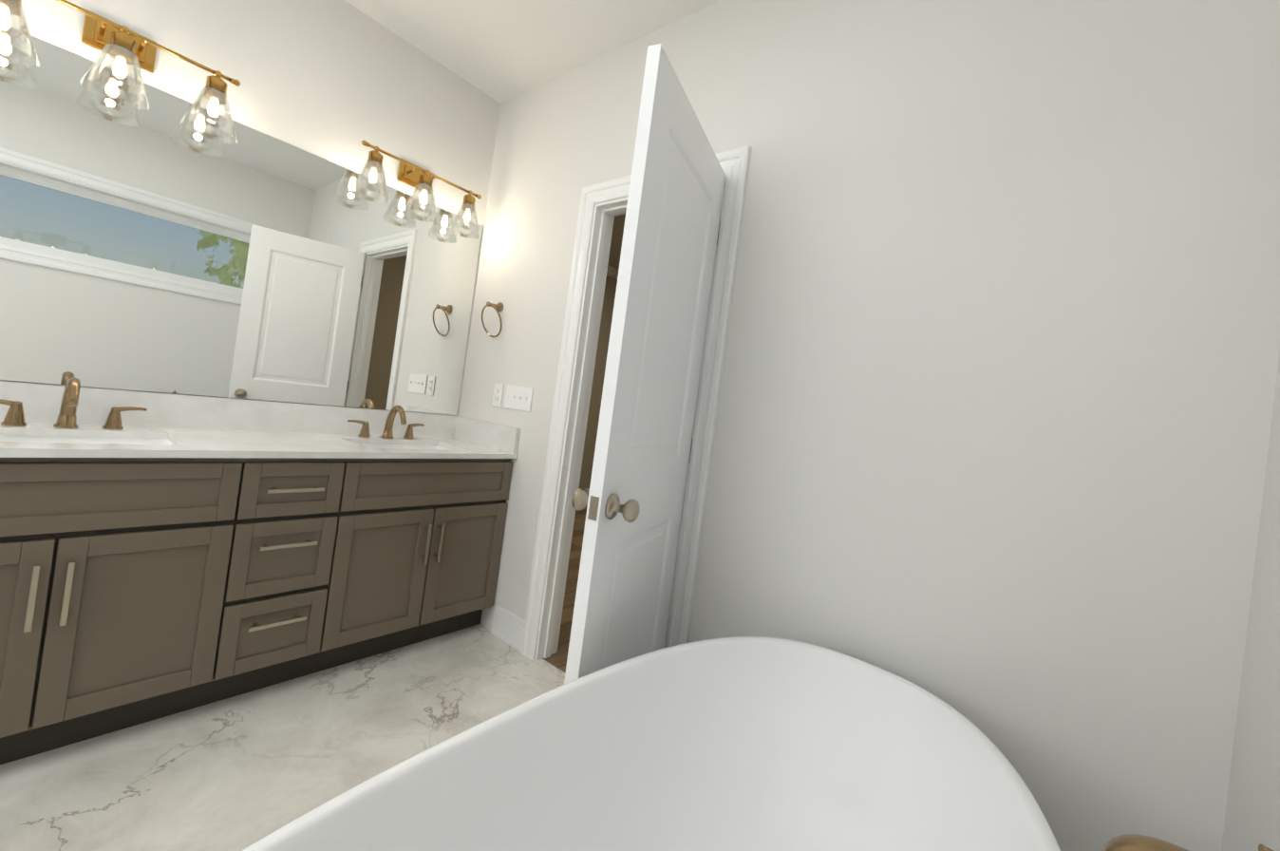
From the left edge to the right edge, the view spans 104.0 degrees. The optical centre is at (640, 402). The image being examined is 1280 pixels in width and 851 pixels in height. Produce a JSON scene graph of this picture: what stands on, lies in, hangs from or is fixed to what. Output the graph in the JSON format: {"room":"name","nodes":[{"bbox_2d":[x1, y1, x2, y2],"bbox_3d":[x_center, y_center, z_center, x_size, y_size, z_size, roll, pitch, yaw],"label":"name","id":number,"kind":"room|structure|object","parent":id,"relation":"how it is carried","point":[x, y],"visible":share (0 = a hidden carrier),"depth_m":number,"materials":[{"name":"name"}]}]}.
{"room":"bathroom","nodes":[
{"label":"bathroom","id":0,"kind":"room"},
{"bbox_2d":[0,0,500,415],"bbox_3d":[-2.200,-0.486,1.358,0.120,2.780,3.820,7,-1,39],"label":"wall","id":1,"kind":"structure","parent":0,"point":[337,82],"depth_m":2.15,"materials":[{"name":"white paint"}]},
{"bbox_2d":[0,0,240,144],"bbox_3d":[-1.693,-1.129,1.631,0.196,0.268,0.628,7,-1,39],"label":"sconce","id":2,"kind":"object","parent":1,"relation":"attached to","point":[122,48],"visible":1,"depth_m":1.63,"materials":[{"name":"clear glass"}]},
{"bbox_2d":[0,380,455,437],"bbox_3d":[-1.587,0.054,2.080,0.020,0.126,1.832,7,-1,39],"label":"backsplash","id":3,"kind":"structure","parent":1,"relation":"attached to","point":[164,409],"depth_m":1.96,"materials":[{"name":"white stone"}]},
{"bbox_2d":[0,36,482,414],"bbox_3d":[-1.516,-0.541,2.088,0.006,1.068,1.815,7,-1,39],"label":"mirror","id":4,"kind":"object","parent":1,"relation":"attached to","point":[157,246],"visible":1,"depth_m":1.90,"materials":[{"name":"clear glass"}]},
{"bbox_2d":[350,140,481,238],"bbox_3d":[-1.056,-1.037,2.431,0.196,0.268,0.628,7,-1,39],"label":"sconce","id":5,"kind":"object","parent":1,"relation":"attached to","point":[419,179],"visible":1,"depth_m":2.39,"materials":[{"name":"clear glass"}]},
{"bbox_2d":[0,506,587,850],"bbox_3d":[-0.568,1.171,2.473,4.780,0.060,7.880,7,-1,39],"label":"floor","id":6,"kind":"structure","parent":0,"point":[239,772],"depth_m":1.51,"materials":[{"name":"stone"}]},
{"bbox_2d":[0,452,517,764],"bbox_3d":[-1.436,0.590,1.902,0.578,0.855,1.827,7,-1,39],"label":"bathroom vanity","id":7,"kind":"object","parent":6,"relation":"on","point":[162,555],"depth_m":1.60,"materials":[{"name":"brown wood"}]},
{"bbox_2d":[0,422,516,456],"bbox_3d":[-1.387,0.154,1.909,0.563,0.023,1.832,7,-1,39],"label":"countertop","id":8,"kind":"structure","parent":7,"relation":"on","point":[191,440],"depth_m":1.77,"materials":[{"name":"white stone"}]},
{"bbox_2d":[0,376,148,430],"bbox_3d":[-1.790,0.002,1.573,0.182,0.166,0.362,7,-1,39],"label":"faucet","id":9,"kind":"object","parent":8,"relation":"on","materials":[{"name":"gold metal"}]},
{"bbox_2d":[0,430,178,445],"bbox_3d":[-1.703,0.189,1.488,0.311,0.162,0.476,7,-1,39],"label":"sink","id":10,"kind":"object","parent":8,"relation":"in","point":[5,435],"depth_m":1.59,"materials":[{"name":"white ceramic"}]},
{"bbox_2d":[345,405,425,437],"bbox_3d":[-1.157,0.093,2.367,0.182,0.166,0.362,7,-1,39],"label":"faucet","id":11,"kind":"object","parent":8,"relation":"on","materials":[{"name":"gold metal"}]},
{"bbox_2d":[349,437,455,449],"bbox_3d":[-1.069,0.280,2.282,0.311,0.162,0.476,7,-1,39],"label":"sink","id":12,"kind":"object","parent":8,"relation":"in","point":[375,444],"depth_m":2.43,"materials":[{"name":"white ceramic"}]},
{"bbox_2d":[240,636,1060,850],"bbox_3d":[0.028,0.905,0.656,0.856,0.585,1.753,7,-1,39],"label":"tub","id":13,"kind":"object","parent":6,"relation":"on","point":[748,743],"visible":1,"depth_m":1.13,"materials":[{"name":"white ceramic"}]},
{"bbox_2d":[344,0,720,269],"bbox_3d":[-0.198,-1.655,2.502,4.780,0.080,7.880,7,-1,39],"label":"ceiling","id":14,"kind":"structure","parent":0,"point":[499,51],"depth_m":2.25,"materials":[{"name":"white paint"}]},
{"bbox_2d":[578,275,617,489],"bbox_3d":[-1.011,-0.289,5.421,0.120,2.780,3.780,7,-1,39],"label":"wall","id":15,"kind":"structure","parent":0,"point":[597,384],"depth_m":5.96,"materials":[{"name":"beige paint"}]},
{"bbox_2d":[606,264,618,279],"bbox_3d":[-0.762,-1.608,5.374,0.075,0.100,3.600,7,-1,39],"label":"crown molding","id":16,"kind":"structure","parent":15,"relation":"attached to","point":[612,272],"depth_m":5.86,"materials":[{"name":"brown wood"}]},
{"bbox_2d":[458,0,1279,850],"bbox_3d":[-0.420,-0.242,2.441,4.780,2.780,0.120,7,-1,39],"label":"wall","id":17,"kind":"structure","parent":0,"point":[994,416],"depth_m":1.29,"materials":[{"name":"white paint"}]},
{"bbox_2d":[455,415,520,452],"bbox_3d":[-0.809,0.162,2.610,0.538,0.126,0.020,7,-1,39],"label":"backsplash","id":18,"kind":"structure","parent":17,"relation":"attached to","point":[498,436],"depth_m":2.58,"materials":[{"name":"white stone"}]},
{"bbox_2d":[481,301,503,337],"bbox_3d":[-0.773,-0.440,2.614,0.173,0.190,0.080,7,-1,39],"label":"towel ring","id":19,"kind":"object","parent":17,"relation":"attached to","point":[498,308],"visible":1,"depth_m":2.62,"materials":[{"name":"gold metal"}]},
{"bbox_2d":[491,383,504,407],"bbox_3d":[-0.736,-0.040,2.585,0.072,0.118,0.010,7,-1,39],"label":"electrical outlet plate","id":20,"kind":"object","parent":17,"relation":"attached to","point":[498,394],"visible":1,"depth_m":2.58,"materials":[{"name":"white plastic"}]},
{"bbox_2d":[490,603,524,652],"bbox_3d":[-1.171,0.971,0.448,2.890,0.140,3.700,7,-1,39],"label":"baseboard","id":21,"kind":"structure","parent":17,"relation":"attached to","point":[507,626],"depth_m":2.36,"materials":[{"name":"white wood"}]},
{"bbox_2d":[503,384,533,412],"bbox_3d":[-0.593,-0.023,2.464,0.212,0.117,0.017,7,-1,39],"label":"switch plate","id":22,"kind":"object","parent":17,"relation":"attached to","point":[518,398],"visible":1,"depth_m":2.46,"materials":[{"name":"white plastic"}]},
{"bbox_2d":[520,145,751,659],"bbox_3d":[-0.054,0.287,2.088,0.848,2.489,0.162,7,-1,39],"label":"door frame","id":23,"kind":"structure","parent":17,"relation":"attached to","point":[734,163],"depth_m":2.25,"materials":[{"name":"white wood"}]},
{"bbox_2d":[564,43,726,684],"bbox_3d":[0.036,0.160,1.522,0.179,2.042,0.683,7,-1,23],"label":"door","id":24,"kind":"structure","parent":17,"relation":"in","point":[632,499],"depth_m":1.39,"materials":[{"name":"painted wood"},{"name":"satin nickel"}]},
{"bbox_2d":[1221,353,1279,850],"bbox_3d":[0.180,-0.194,-0.495,0.160,2.780,3.700,7,-1,39],"label":"wall","id":25,"kind":"structure","parent":0,"point":[1251,821],"depth_m":0.92,"materials":[{"name":"white paint"}]},
{"bbox_2d":[1101,834,1273,850],"bbox_3d":[0.613,0.476,0.475,0.256,0.103,0.068,7,-1,39],"label":"tub filler","id":26,"kind":"object","parent":25,"relation":"attached to","point":[1131,842],"visible":1,"depth_m":0.53,"materials":[{"name":"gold metal"}]}
]}

